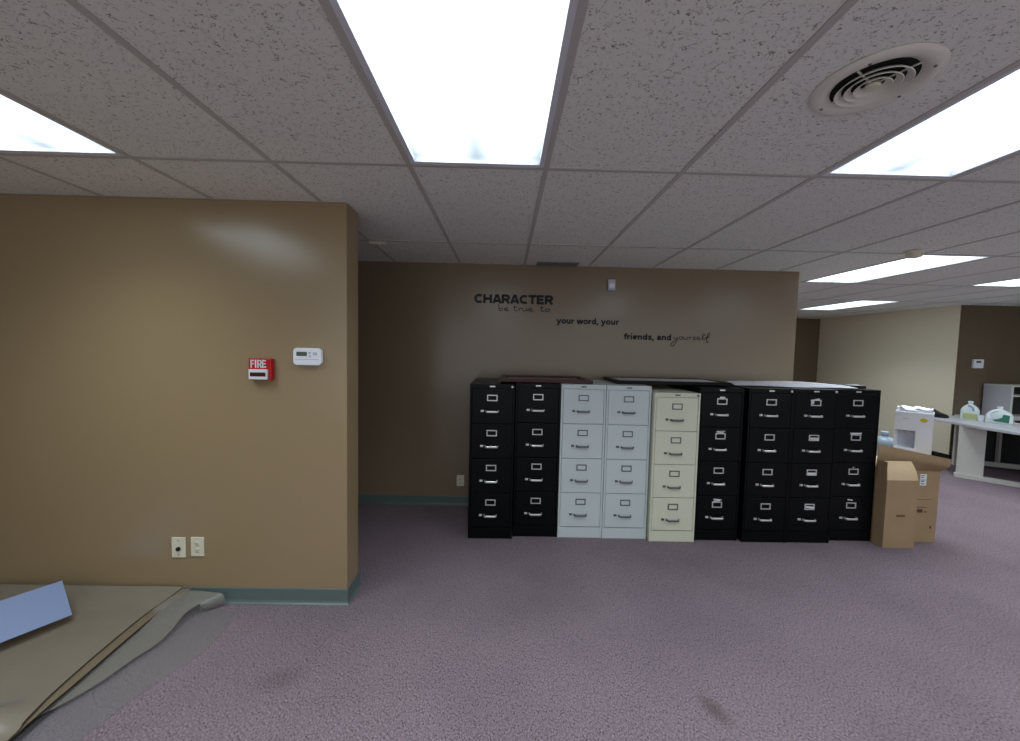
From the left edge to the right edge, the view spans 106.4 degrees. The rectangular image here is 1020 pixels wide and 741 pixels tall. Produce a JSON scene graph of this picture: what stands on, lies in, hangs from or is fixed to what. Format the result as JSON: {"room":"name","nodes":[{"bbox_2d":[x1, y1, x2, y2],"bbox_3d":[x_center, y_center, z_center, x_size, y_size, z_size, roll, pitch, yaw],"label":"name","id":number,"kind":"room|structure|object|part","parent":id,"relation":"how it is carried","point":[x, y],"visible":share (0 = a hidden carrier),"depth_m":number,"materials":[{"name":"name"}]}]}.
{"room":"back office","nodes":[
{"label":"back office","id":0,"kind":"room"},
{"bbox_2d":[0,194,357,588],"bbox_3d":[-2.811,0.188,2.371,3.649,2.440,0.180,1,3,-1],"label":"wall","id":1,"kind":"structure","parent":0,"point":[133,420],"depth_m":2.29,"materials":[{"name":"brown paint"}]},
{"bbox_2d":[171,537,185,557],"bbox_3d":[-2.026,1.082,2.329,0.084,0.126,0.016,1,3,-1],"label":"wall outlet","id":2,"kind":"object","parent":1,"relation":"attached to","point":[178,543],"visible":1,"depth_m":2.33,"materials":[{"name":"beige plastic"}]},
{"bbox_2d":[22,572,361,605],"bbox_3d":[-2.826,1.359,2.433,3.668,0.095,0.218,1,3,-1],"label":"baseboard","id":3,"kind":"structure","parent":1,"relation":"attached to","point":[196,595],"depth_m":2.35,"materials":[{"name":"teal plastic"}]},
{"bbox_2d":[191,537,204,555],"bbox_3d":[-1.912,1.079,2.333,0.080,0.120,0.010,1,3,-1],"label":"wall outlet","id":4,"kind":"object","parent":1,"relation":"attached to","point":[197,543],"visible":1,"depth_m":2.33,"materials":[{"name":"beige plastic"}]},
{"bbox_2d":[248,358,273,379],"bbox_3d":[-1.477,-0.007,2.260,0.134,0.130,0.050,1,3,-1],"label":"fire alarm","id":5,"kind":"object","parent":1,"relation":"attached to","point":[259,368],"visible":1,"depth_m":2.25,"materials":[{"name":"red plastic"}]},
{"bbox_3d":[-1.481,0.023,2.245,0.108,0.060,0.016,1,3,-1],"label":"pull handle","id":6,"kind":"part","parent":5,"relation":"part of","materials":[{"name":"white plastic"}]},
{"bbox_2d":[293,348,322,364],"bbox_3d":[-1.201,-0.083,2.267,0.166,0.102,0.033,1,3,-1],"label":"thermostat","id":7,"kind":"object","parent":1,"relation":"attached to","point":[301,356],"visible":1,"depth_m":2.25,"materials":[{"name":"white plastic"}]},
{"bbox_2d":[0,0,1019,318],"bbox_3d":[3.932,-0.932,3.001,17.100,0.016,12.400,1,3,-1],"label":"ceiling","id":8,"kind":"structure","parent":0,"point":[652,82],"depth_m":1.50,"materials":[{"name":"tile"}]},
{"bbox_2d":[0,92,123,155],"bbox_3d":[-2.042,-1.004,1.107,0.610,0.112,1.244,1,3,-1],"label":"ceiling light","id":9,"kind":"object","parent":8,"relation":"attached to","point":[23,129],"visible":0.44,"depth_m":1.59,"materials":[{"name":"white plastic"}]},
{"bbox_2d":[369,241,385,246],"bbox_3d":[-1.064,-1.012,3.053,0.120,0.034,0.060,1,3,-1],"label":"ceiling sensor","id":10,"kind":"object","parent":8,"relation":"attached to","point":[372,243],"visible":1,"depth_m":3.02,"materials":[{"name":"beige plastic"}]},
{"bbox_2d":[329,0,578,166],"bbox_3d":[-0.141,-0.965,1.131,0.610,0.112,1.244,1,3,-1],"label":"ceiling light","id":11,"kind":"object","parent":8,"relation":"attached to","point":[457,82],"visible":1,"depth_m":1.16,"materials":[{"name":"white plastic"}]},
{"bbox_2d":[0,0,1019,318],"bbox_3d":[3.932,-0.921,3.001,17.100,0.004,12.400,1,3,-1],"label":"ceiling grid","id":12,"kind":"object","parent":8,"relation":"attached to","point":[582,6],"depth_m":1.75,"materials":[{"name":"grey paint"}]},
{"bbox_2d":[536,262,578,266],"bbox_3d":[0.459,-1.028,3.691,0.400,0.011,0.140,1,3,-1],"label":"ceiling vent","id":13,"kind":"object","parent":8,"relation":"in","point":[562,264],"visible":1,"depth_m":3.68,"materials":[{"name":"grey metal"}]},
{"bbox_2d":[799,301,895,309],"bbox_3d":[5.504,-1.119,6.269,0.610,0.112,1.244,1,3,-1],"label":"ceiling light","id":14,"kind":"object","parent":8,"relation":"attached to","point":[857,303],"visible":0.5,"depth_m":6.25,"materials":[{"name":"white plastic"}]},
{"bbox_2d":[808,42,950,115],"bbox_3d":[1.117,-0.877,1.175,0.316,0.018,0.316,1,3,-1],"label":"ceiling vent","id":15,"kind":"object","parent":8,"relation":"in","point":[881,78],"visible":1,"depth_m":1.15,"materials":[{"name":"white metal"}]},
{"bbox_2d":[805,255,989,282],"bbox_3d":[3.632,-1.022,3.712,0.610,0.112,1.244,1,3,-1],"label":"ceiling light","id":16,"kind":"object","parent":8,"relation":"attached to","point":[903,266],"visible":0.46,"depth_m":3.60,"materials":[{"name":"white plastic"}]},
{"bbox_2d":[904,249,924,258],"bbox_3d":[3.171,-0.909,2.993,0.116,0.051,0.116,1,3,-1],"label":"smoke detector","id":17,"kind":"object","parent":8,"relation":"attached to","point":[912,254],"visible":1,"depth_m":2.96,"materials":[{"name":"beige plastic"}]},
{"bbox_3d":[3.172,-0.928,2.992,0.116,0.013,0.116,1,3,-1],"label":"plate","id":18,"kind":"part","parent":17,"relation":"part of","materials":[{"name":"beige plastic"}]},
{"bbox_2d":[823,66,1019,178],"bbox_3d":[1.761,-0.925,1.156,0.610,0.112,1.244,1,3,-1],"label":"ceiling light","id":19,"kind":"object","parent":8,"relation":"attached to","point":[980,128],"visible":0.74,"depth_m":1.49,"materials":[{"name":"white plastic"}]},
{"bbox_2d":[971,279,1019,286],"bbox_3d":[5.534,-0.983,3.737,0.610,0.112,1.244,1,3,-1],"label":"ceiling light","id":20,"kind":"object","parent":8,"relation":"attached to","point":[1016,282],"visible":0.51,"depth_m":4.26,"materials":[{"name":"white plastic"}]},
{"bbox_2d":[9,464,1019,740],"bbox_3d":[3.878,1.562,3.134,17.100,0.100,12.400,1,3,-1],"label":"floor","id":21,"kind":"structure","parent":0,"point":[446,634],"depth_m":2.06,"materials":[{"name":"carpet"}]},
{"bbox_2d":[0,584,182,740],"bbox_3d":[-2.842,1.369,1.730,1.820,0.089,1.178,1,3,-1],"label":"floor mat","id":22,"kind":"object","parent":21,"relation":"on","point":[34,664],"visible":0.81,"depth_m":1.95,"materials":[{"name":"plastic"}]},
{"bbox_2d":[0,581,71,642],"bbox_3d":[-2.643,1.267,1.784,0.207,0.165,0.799,3,3,24],"label":"board","id":23,"kind":"object","parent":22,"relation":"on","point":[23,613],"visible":1,"depth_m":2.02,"materials":[{"name":"blue plastic"}]},
{"bbox_2d":[8,589,190,740],"bbox_3d":[-2.244,1.392,1.738,0.615,0.075,1.174,1,3,-1],"label":"floor mat","id":24,"kind":"object","parent":21,"relation":"on","point":[127,633],"visible":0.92,"depth_m":1.87,"materials":[{"name":"brown plastic"}]},
{"bbox_2d":[468,378,514,538],"bbox_3d":[-0.161,0.750,3.510,0.371,1.309,0.712,1,3,-1],"label":"filing cabinet","id":25,"kind":"object","parent":21,"relation":"on","point":[492,401],"visible":1,"depth_m":3.18,"materials":[{"name":"black metal"}]},
{"bbox_3d":[-0.166,1.177,3.216,0.335,0.289,0.020,1,3,-1],"label":"drawer","id":26,"kind":"part","parent":25,"relation":"part of","materials":[{"name":"black metal"}]},
{"bbox_3d":[-0.160,0.884,3.200,0.335,0.289,0.020,1,3,-1],"label":"drawer","id":27,"kind":"part","parent":25,"relation":"part of","materials":[{"name":"black metal"}]},
{"bbox_3d":[-0.154,0.590,3.185,0.335,0.289,0.020,1,3,-1],"label":"drawer","id":28,"kind":"part","parent":25,"relation":"part of","materials":[{"name":"black metal"}]},
{"bbox_3d":[-0.147,0.297,3.169,0.335,0.289,0.020,1,3,-1],"label":"drawer","id":29,"kind":"part","parent":25,"relation":"part of","materials":[{"name":"black metal"}]},
{"bbox_2d":[500,375,592,383],"bbox_3d":[0.313,0.078,3.543,0.800,0.028,0.540,1,3,-1],"label":"picture frame","id":30,"kind":"object","parent":25,"relation":"on","point":[504,378],"visible":1,"depth_m":3.31,"materials":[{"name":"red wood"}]},
{"bbox_2d":[505,377,580,379],"bbox_3d":[0.313,0.084,3.543,0.710,0.008,0.450,1,3,-1],"label":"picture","id":31,"kind":"object","parent":30,"relation":"on","point":[548,378],"depth_m":3.66,"materials":[{"name":"glass"}]},
{"bbox_2d":[512,382,560,536],"bbox_3d":[0.222,0.752,3.538,0.380,1.318,0.666,1,3,-1],"label":"filing cabinet","id":32,"kind":"object","parent":21,"relation":"on","point":[537,405],"visible":1,"depth_m":3.23,"materials":[{"name":"black metal"}]},
{"bbox_3d":[0.217,1.182,3.267,0.344,0.291,0.020,1,3,-1],"label":"drawer","id":33,"kind":"part","parent":32,"relation":"part of","materials":[{"name":"black metal"}]},
{"bbox_3d":[0.223,0.886,3.251,0.344,0.291,0.020,1,3,-1],"label":"drawer","id":34,"kind":"part","parent":32,"relation":"part of","materials":[{"name":"black metal"}]},
{"bbox_3d":[0.229,0.590,3.235,0.344,0.291,0.020,1,3,-1],"label":"drawer","id":35,"kind":"part","parent":32,"relation":"part of","materials":[{"name":"black metal"}]},
{"bbox_3d":[0.236,0.294,3.219,0.344,0.291,0.020,1,3,-1],"label":"drawer","id":36,"kind":"part","parent":32,"relation":"part of","materials":[{"name":"black metal"}]},
{"bbox_2d":[557,380,605,537],"bbox_3d":[0.605,0.760,3.540,0.378,1.318,0.670,1,3,-1],"label":"filing cabinet","id":37,"kind":"object","parent":21,"relation":"on","point":[583,406],"visible":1,"depth_m":3.23,"materials":[{"name":"white metal"}]},
{"bbox_3d":[0.599,1.190,3.267,0.342,0.291,0.020,1,3,-1],"label":"drawer","id":38,"kind":"part","parent":37,"relation":"part of","materials":[{"name":"grey metal"}]},
{"bbox_3d":[0.606,0.894,3.251,0.342,0.291,0.020,1,3,-1],"label":"drawer","id":39,"kind":"part","parent":37,"relation":"part of","materials":[{"name":"grey metal"}]},
{"bbox_3d":[0.612,0.598,3.235,0.342,0.291,0.020,1,3,-1],"label":"drawer","id":40,"kind":"part","parent":37,"relation":"part of","materials":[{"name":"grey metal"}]},
{"bbox_3d":[0.618,0.303,3.219,0.342,0.291,0.020,1,3,-1],"label":"drawer","id":41,"kind":"part","parent":37,"relation":"part of","materials":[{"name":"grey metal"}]},
{"bbox_2d":[593,380,651,538],"bbox_3d":[0.986,0.769,3.542,0.376,1.316,0.676,1,3,-1],"label":"filing cabinet","id":42,"kind":"object","parent":21,"relation":"on","point":[628,406],"visible":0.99,"depth_m":3.23,"materials":[{"name":"white metal"}]},
{"bbox_3d":[0.980,1.198,3.267,0.340,0.291,0.020,1,3,-1],"label":"drawer","id":43,"kind":"part","parent":42,"relation":"part of","materials":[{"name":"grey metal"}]},
{"bbox_3d":[0.987,0.903,3.251,0.340,0.291,0.020,1,3,-1],"label":"drawer","id":44,"kind":"part","parent":42,"relation":"part of","materials":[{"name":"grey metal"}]},
{"bbox_3d":[0.993,0.608,3.235,0.340,0.291,0.020,1,3,-1],"label":"drawer","id":45,"kind":"part","parent":42,"relation":"part of","materials":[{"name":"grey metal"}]},
{"bbox_3d":[0.999,0.312,3.219,0.340,0.291,0.020,1,3,-1],"label":"drawer","id":46,"kind":"part","parent":42,"relation":"part of","materials":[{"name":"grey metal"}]},
{"bbox_2d":[646,385,700,541],"bbox_3d":[1.377,0.802,3.528,0.384,1.268,0.716,1,3,-1],"label":"filing cabinet","id":47,"kind":"object","parent":21,"relation":"on","point":[675,412],"visible":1,"depth_m":3.20,"materials":[{"name":"beige metal"}]},
{"bbox_3d":[1.373,1.215,3.231,0.348,0.279,0.020,1,3,-1],"label":"drawer","id":48,"kind":"part","parent":47,"relation":"part of","materials":[{"name":"beige metal"}]},
{"bbox_3d":[1.379,0.931,3.216,0.348,0.279,0.020,1,3,-1],"label":"drawer","id":49,"kind":"part","parent":47,"relation":"part of","materials":[{"name":"beige metal"}]},
{"bbox_3d":[1.378,0.979,3.194,0.112,0.018,0.029,1,3,-1],"label":"handle","id":50,"kind":"part","parent":47,"relation":"part of","materials":[{"name":"silver metal"}]},
{"bbox_3d":[1.385,0.648,3.201,0.348,0.279,0.020,1,3,-1],"label":"drawer","id":51,"kind":"part","parent":47,"relation":"part of","materials":[{"name":"beige metal"}]},
{"bbox_3d":[1.391,0.365,3.186,0.348,0.279,0.020,1,3,-1],"label":"drawer","id":52,"kind":"part","parent":47,"relation":"part of","materials":[{"name":"beige metal"}]},
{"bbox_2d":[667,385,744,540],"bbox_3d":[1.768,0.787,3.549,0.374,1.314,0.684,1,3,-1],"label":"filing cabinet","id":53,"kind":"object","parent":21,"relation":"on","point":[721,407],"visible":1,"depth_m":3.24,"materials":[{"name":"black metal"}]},
{"bbox_2d":[604,377,730,385],"bbox_3d":[1.442,0.099,3.588,1.000,0.030,0.480,1,3,0],"label":"framed board","id":54,"kind":"object","parent":53,"relation":"on","point":[619,380],"visible":1,"depth_m":3.36,"materials":[{"name":"black ceramic"}]},
{"bbox_3d":[1.763,1.215,3.269,0.338,0.290,0.020,1,3,-1],"label":"drawer","id":55,"kind":"part","parent":53,"relation":"part of","materials":[{"name":"black metal"}]},
{"bbox_3d":[1.770,0.920,3.253,0.338,0.290,0.020,1,3,-1],"label":"drawer","id":56,"kind":"part","parent":53,"relation":"part of","materials":[{"name":"black metal"}]},
{"bbox_3d":[1.769,0.963,3.230,0.112,0.018,0.029,1,3,-1],"label":"handle","id":57,"kind":"part","parent":53,"relation":"part of","materials":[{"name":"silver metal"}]},
{"bbox_3d":[1.776,0.626,3.237,0.338,0.290,0.020,1,3,-1],"label":"drawer","id":58,"kind":"part","parent":53,"relation":"part of","materials":[{"name":"black metal"}]},
{"bbox_3d":[1.782,0.331,3.222,0.338,0.290,0.020,1,3,-1],"label":"drawer","id":59,"kind":"part","parent":53,"relation":"part of","materials":[{"name":"black metal"}]},
{"bbox_2d":[731,384,793,542],"bbox_3d":[2.172,0.794,3.543,0.376,1.318,0.706,1,3,-1],"label":"filing cabinet","id":60,"kind":"object","parent":21,"relation":"on","point":[768,410],"visible":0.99,"depth_m":3.22,"materials":[{"name":"black metal"}]},
{"bbox_3d":[2.166,1.224,3.252,0.340,0.291,0.020,1,3,-1],"label":"drawer","id":61,"kind":"part","parent":60,"relation":"part of","materials":[{"name":"black metal"}]},
{"bbox_3d":[2.166,1.266,3.229,0.112,0.018,0.029,1,3,-1],"label":"handle","id":62,"kind":"part","parent":60,"relation":"part of","materials":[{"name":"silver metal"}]},
{"bbox_3d":[2.173,0.928,3.236,0.340,0.291,0.020,1,3,-1],"label":"drawer","id":63,"kind":"part","parent":60,"relation":"part of","materials":[{"name":"black metal"}]},
{"bbox_3d":[2.179,0.633,3.220,0.340,0.291,0.020,1,3,-1],"label":"drawer","id":64,"kind":"part","parent":60,"relation":"part of","materials":[{"name":"black metal"}]},
{"bbox_3d":[2.185,0.337,3.205,0.340,0.291,0.020,1,3,-1],"label":"drawer","id":65,"kind":"part","parent":60,"relation":"part of","materials":[{"name":"black metal"}]},
{"bbox_2d":[722,381,857,388],"bbox_3d":[2.483,0.116,3.536,1.000,0.041,0.550,1,3,-1],"label":"sheet","id":66,"kind":"object","parent":60,"relation":"on","point":[796,384],"visible":0.93,"depth_m":3.37,"materials":[{"name":"white paper"}]},
{"bbox_2d":[781,387,838,542],"bbox_3d":[2.551,0.800,3.550,0.376,1.320,0.702,1,3,-1],"label":"filing cabinet","id":67,"kind":"object","parent":21,"relation":"on","point":[814,421],"visible":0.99,"depth_m":3.23,"materials":[{"name":"black metal"}]},
{"bbox_3d":[2.546,1.232,3.261,0.340,0.292,0.020,1,3,-1],"label":"drawer","id":68,"kind":"part","parent":67,"relation":"part of","materials":[{"name":"black metal"}]},
{"bbox_3d":[2.546,1.273,3.238,0.112,0.018,0.029,1,3,-1],"label":"handle","id":69,"kind":"part","parent":67,"relation":"part of","materials":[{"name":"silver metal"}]},
{"bbox_3d":[2.553,0.935,3.245,0.340,0.292,0.020,1,3,-1],"label":"drawer","id":70,"kind":"part","parent":67,"relation":"part of","materials":[{"name":"black metal"}]},
{"bbox_3d":[2.552,0.977,3.222,0.112,0.018,0.029,1,3,-1],"label":"handle","id":71,"kind":"part","parent":67,"relation":"part of","materials":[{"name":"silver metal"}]},
{"bbox_3d":[2.559,0.639,3.229,0.340,0.292,0.020,1,3,-1],"label":"drawer","id":72,"kind":"part","parent":67,"relation":"part of","materials":[{"name":"black metal"}]},
{"bbox_3d":[2.558,0.681,3.207,0.112,0.018,0.029,1,3,-1],"label":"handle","id":73,"kind":"part","parent":67,"relation":"part of","materials":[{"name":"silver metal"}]},
{"bbox_3d":[2.565,0.343,3.213,0.340,0.292,0.020,1,3,-1],"label":"drawer","id":74,"kind":"part","parent":67,"relation":"part of","materials":[{"name":"black metal"}]},
{"bbox_3d":[2.565,0.384,3.191,0.112,0.018,0.029,1,3,-1],"label":"handle","id":75,"kind":"part","parent":67,"relation":"part of","materials":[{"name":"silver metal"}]},
{"bbox_2d":[827,388,880,540],"bbox_3d":[2.952,0.807,3.578,0.385,1.320,0.656,1,3,-1],"label":"filing cabinet","id":76,"kind":"object","parent":21,"relation":"on","point":[858,411],"visible":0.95,"depth_m":3.28,"materials":[{"name":"black metal"}]},
{"bbox_3d":[2.946,1.237,3.312,0.349,0.292,0.020,1,3,-1],"label":"drawer","id":77,"kind":"part","parent":76,"relation":"part of","materials":[{"name":"black metal"}]},
{"bbox_3d":[2.946,1.279,3.289,0.112,0.018,0.029,1,3,-1],"label":"handle","id":78,"kind":"part","parent":76,"relation":"part of","materials":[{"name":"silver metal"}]},
{"bbox_3d":[2.952,0.941,3.296,0.349,0.292,0.020,1,3,-1],"label":"drawer","id":79,"kind":"part","parent":76,"relation":"part of","materials":[{"name":"black metal"}]},
{"bbox_2d":[844,384,865,388],"bbox_3d":[3.054,0.142,3.387,0.130,0.028,0.102,1,3,5],"label":"binder","id":80,"kind":"object","parent":76,"relation":"on","point":[855,386],"visible":0.78,"depth_m":3.34,"materials":[{"name":"black plastic"}]},
{"bbox_3d":[2.959,0.645,3.280,0.349,0.292,0.020,1,3,-1],"label":"drawer","id":81,"kind":"part","parent":76,"relation":"part of","materials":[{"name":"black metal"}]},
{"bbox_3d":[2.958,0.686,3.258,0.112,0.018,0.029,1,3,-1],"label":"handle","id":82,"kind":"part","parent":76,"relation":"part of","materials":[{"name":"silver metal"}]},
{"bbox_3d":[2.965,0.349,3.264,0.349,0.292,0.020,1,3,-1],"label":"drawer","id":83,"kind":"part","parent":76,"relation":"part of","materials":[{"name":"black metal"}]},
{"bbox_3d":[2.965,0.390,3.242,0.112,0.018,0.029,1,3,-1],"label":"handle","id":84,"kind":"part","parent":76,"relation":"part of","materials":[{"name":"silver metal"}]},
{"bbox_2d":[871,460,918,547],"bbox_3d":[3.272,1.129,3.239,0.266,0.728,0.099,1,3,-1],"label":"cardboard box","id":85,"kind":"object","parent":21,"relation":"on","point":[896,485],"visible":1,"depth_m":3.20,"materials":[{"name":"brown cardboard"}]},
{"bbox_2d":[870,444,951,541],"bbox_3d":[3.417,1.046,3.586,0.606,0.862,0.715,1,3,-1],"label":"cardboard box","id":86,"kind":"object","parent":21,"relation":"on","point":[928,468],"visible":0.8,"depth_m":3.30,"materials":[{"name":"brown cardboard"}]},
{"bbox_2d":[876,431,892,454],"bbox_3d":[3.737,0.725,3.808,0.190,0.234,0.190,1,3,-1],"label":"water jug","id":87,"kind":"object","parent":86,"relation":"on","point":[884,439],"visible":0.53,"depth_m":3.77,"materials":[{"name":"blue plastic"}]},
{"bbox_2d":[893,405,934,454],"bbox_3d":[3.671,0.591,3.474,0.224,0.531,0.240,-1,4,-41],"label":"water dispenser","id":88,"kind":"object","parent":86,"relation":"on","point":[913,426],"visible":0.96,"depth_m":3.41,"materials":[{"name":"white plastic"}]},
{"bbox_2d":[894,445,914,451],"bbox_3d":[3.582,0.708,3.465,0.072,0.024,0.134,-1,4,-41],"label":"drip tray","id":89,"kind":"object","parent":88,"relation":"on","point":[905,447],"depth_m":3.46,"materials":[{"name":"white plastic"}]},
{"bbox_3d":[3.628,0.618,3.498,0.004,0.139,0.102,-1,4,-41],"label":"alcove panel","id":90,"kind":"part","parent":88,"relation":"part of","materials":[{"name":"grey plastic"}]},
{"bbox_2d":[934,414,1019,487],"bbox_3d":[7.280,1.113,5.021,2.469,0.740,1.935,1,3,-1],"label":"office desk","id":91,"kind":"object","parent":21,"relation":"on","point":[977,445],"visible":0.81,"depth_m":5.16,"materials":[{"name":"grey laminate"}]},
{"bbox_2d":[925,407,948,417],"bbox_3d":[6.278,0.619,5.649,0.305,0.136,0.098,4,4,41],"label":"shoe","id":92,"kind":"object","parent":91,"relation":"on","point":[938,414],"visible":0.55,"depth_m":5.59,"materials":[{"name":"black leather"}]},
{"bbox_3d":[6.795,1.081,5.782,0.120,0.704,0.030,1,3,-1],"label":"panel","id":93,"kind":"part","parent":91,"relation":"part of","materials":[{"name":"grey metal"}]},
{"bbox_2d":[960,401,979,420],"bbox_3d":[6.604,0.572,5.472,0.164,0.264,0.180,-1,4,-40],"label":"plastic jug","id":94,"kind":"object","parent":91,"relation":"on","point":[969,411],"visible":0.98,"depth_m":5.44,"materials":[{"name":"white plastic"}]},
{"bbox_3d":[6.177,1.076,5.109,0.050,0.649,0.235,-2,4,-43],"label":"panel","id":95,"kind":"part","parent":91,"relation":"part of","materials":[{"name":"grey laminate"}]},
{"bbox_2d":[978,415,983,421],"bbox_3d":[6.591,0.671,5.337,0.062,0.080,0.062,1,3,-1],"label":"paper cup","id":96,"kind":"object","parent":91,"relation":"on","point":[980,417],"visible":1,"depth_m":5.32,"materials":[{"name":"white paper"}]},
{"bbox_3d":[7.721,1.071,5.767,1.530,0.644,0.020,1,3,-1],"label":"modesty panel","id":97,"kind":"part","parent":91,"relation":"part of","materials":[{"name":"grey"}]},
{"bbox_3d":[7.326,1.095,5.713,0.040,0.704,0.040,1,3,-1],"label":"post","id":98,"kind":"part","parent":91,"relation":"part of","materials":[{"name":"grey metal"}]},
{"bbox_2d":[985,406,1013,424],"bbox_3d":[6.661,0.605,5.188,0.168,0.230,0.236,-1,4,-40],"label":"plastic jug","id":99,"kind":"object","parent":91,"relation":"on","point":[998,416],"visible":1,"depth_m":5.16,"materials":[{"name":"white plastic"}]},
{"bbox_3d":[6.580,0.588,5.200,0.101,0.124,0.030,3,3,23],"label":"handle","id":100,"kind":"part","parent":99,"relation":"part of","materials":[{"name":"white plastic"}]},
{"bbox_2d":[981,384,1019,418],"bbox_3d":[7.966,0.469,5.784,1.205,0.493,0.337,1,3,-1],"label":"hutch","id":101,"kind":"object","parent":91,"relation":"on","point":[1007,396],"visible":0.73,"depth_m":5.80,"materials":[{"name":"grey laminate"}]},
{"bbox_3d":[7.379,0.468,5.783,0.022,0.470,0.325,1,3,-1],"label":"panel","id":102,"kind":"part","parent":101,"relation":"part of","materials":[{"name":"grey laminate"}]},
{"bbox_3d":[7.971,0.234,5.771,1.205,0.022,0.337,1,3,-1],"label":"panel","id":103,"kind":"part","parent":101,"relation":"part of","materials":[{"name":"grey laminate"}]},
{"bbox_2d":[1012,414,1019,418],"bbox_3d":[7.974,0.705,5.790,1.178,0.022,0.300,1,3,-1],"label":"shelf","id":104,"kind":"object","parent":101,"relation":"attached to","point":[1016,416],"depth_m":5.72,"materials":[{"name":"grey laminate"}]},
{"bbox_3d":[7.977,0.473,5.941,1.178,0.470,0.025,1,3,-1],"label":"panel","id":105,"kind":"part","parent":101,"relation":"part of","materials":[{"name":"grey"}]},
{"bbox_3d":[7.223,1.389,5.568,0.600,0.070,0.030,3,3,28],"label":"floor rail","id":106,"kind":"part","parent":91,"relation":"part of","materials":[{"name":"grey metal"}]},
{"bbox_2d":[358,261,798,495],"bbox_3d":[-0.891,0.146,3.913,7.525,2.440,0.160,1,3,-1],"label":"wall","id":107,"kind":"structure","parent":0,"point":[424,338],"depth_m":3.83,"materials":[{"name":"brown paint"}]},
{"bbox_2d":[358,494,467,505],"bbox_3d":[-0.918,1.322,3.886,7.520,0.095,0.019,1,3,-1],"label":"baseboard","id":108,"kind":"structure","parent":107,"relation":"attached to","point":[362,498],"depth_m":3.89,"materials":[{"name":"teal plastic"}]},
{"bbox_2d":[457,475,463,485],"bbox_3d":[-0.505,1.122,3.884,0.076,0.113,0.010,1,3,-1],"label":"wall outlet","id":109,"kind":"object","parent":107,"relation":"attached to","point":[460,478],"visible":1,"depth_m":3.88,"materials":[{"name":"beige plastic"}]},
{"bbox_2d":[474,294,552,304],"bbox_3d":[0.038,-0.708,3.797,0.788,0.100,0.001,1,3,-1],"label":"wall lettering","id":110,"kind":"object","parent":107,"relation":"attached to","point":[485,298],"depth_m":3.80,"materials":[{"name":"black plastic"}]},
{"bbox_2d":[513,306,531,311],"bbox_3d":[0.132,-0.621,3.803,0.208,0.063,0.002,1,3,-1],"label":"wall lettering","id":111,"kind":"object","parent":107,"relation":"attached to","point":[514,306],"depth_m":3.80,"materials":[{"name":"black plastic"}]},
{"bbox_2d":[556,319,573,325],"bbox_3d":[0.554,-0.481,3.816,0.180,0.067,0.001,1,3,-1],"label":"wall lettering","id":112,"kind":"object","parent":107,"relation":"attached to","point":[566,320],"depth_m":3.81,"materials":[{"name":"black plastic"}]},
{"bbox_2d":[577,318,597,325],"bbox_3d":[0.775,-0.487,3.818,0.220,0.075,0.001,1,3,-1],"label":"wall lettering","id":113,"kind":"object","parent":107,"relation":"attached to","point":[579,321],"depth_m":3.82,"materials":[{"name":"black plastic"}]},
{"bbox_2d":[601,320,618,326],"bbox_3d":[1.001,-0.472,3.821,0.180,0.067,0.001,1,3,-1],"label":"wall lettering","id":114,"kind":"object","parent":107,"relation":"attached to","point":[603,323],"depth_m":3.82,"materials":[{"name":"black plastic"}]},
{"bbox_2d":[607,279,615,290],"bbox_3d":[1.006,-0.848,3.779,0.072,0.106,0.045,1,3,-1],"label":"sensor","id":115,"kind":"object","parent":107,"relation":"attached to","point":[611,282],"visible":1,"depth_m":3.76,"materials":[{"name":"grey plastic"}]},
{"bbox_2d":[624,333,653,340],"bbox_3d":[1.294,-0.335,3.832,0.301,0.077,0.001,1,3,-1],"label":"wall lettering","id":116,"kind":"object","parent":107,"relation":"attached to","point":[625,335],"depth_m":3.83,"materials":[{"name":"black plastic"}]},
{"bbox_2d":[657,334,670,339],"bbox_3d":[1.548,-0.335,3.835,0.146,0.063,0.001,1,3,-1],"label":"wall lettering","id":117,"kind":"object","parent":107,"relation":"attached to","point":[659,337],"depth_m":3.83,"materials":[{"name":"black plastic"}]},
{"bbox_2d":[670,333,709,345],"bbox_3d":[1.813,-0.310,3.839,0.398,0.145,0.002,1,3,-1],"label":"wall lettering","id":118,"kind":"object","parent":107,"relation":"attached to","point":[697,338],"depth_m":3.84,"materials":[{"name":"black plastic"}]},
{"bbox_2d":[793,318,819,382],"bbox_3d":[4.952,0.018,8.647,4.275,2.440,0.150,1,3,-1],"label":"wall","id":119,"kind":"structure","parent":0,"point":[807,330],"depth_m":8.57,"materials":[{"name":"brown paint"}]},
{"bbox_2d":[816,305,960,454],"bbox_3d":[7.021,0.136,7.281,0.170,2.440,2.640,1,3,-1],"label":"wall","id":120,"kind":"structure","parent":0,"point":[910,356],"depth_m":6.83,"materials":[{"name":"beige paint"}]},
{"bbox_2d":[931,451,951,458],"bbox_3d":[6.936,1.306,7.328,0.089,0.095,2.669,1,3,-1],"label":"baseboard","id":121,"kind":"structure","parent":120,"relation":"attached to","point":[934,453],"depth_m":6.12,"materials":[{"name":"black plastic"}]},
{"bbox_2d":[949,305,1019,454],"bbox_3d":[9.685,0.258,6.062,5.469,2.440,0.150,1,3,-1],"label":"wall","id":122,"kind":"structure","parent":0,"point":[991,334],"depth_m":5.93,"materials":[{"name":"brown paint"}]},
{"bbox_2d":[971,359,983,367],"bbox_3d":[7.263,-0.104,5.920,0.160,0.140,0.036,1,3,-1],"label":"wall thermostat","id":123,"kind":"object","parent":122,"relation":"attached to","point":[976,363],"visible":1,"depth_m":5.91,"materials":[{"name":"white plastic"}]}
]}

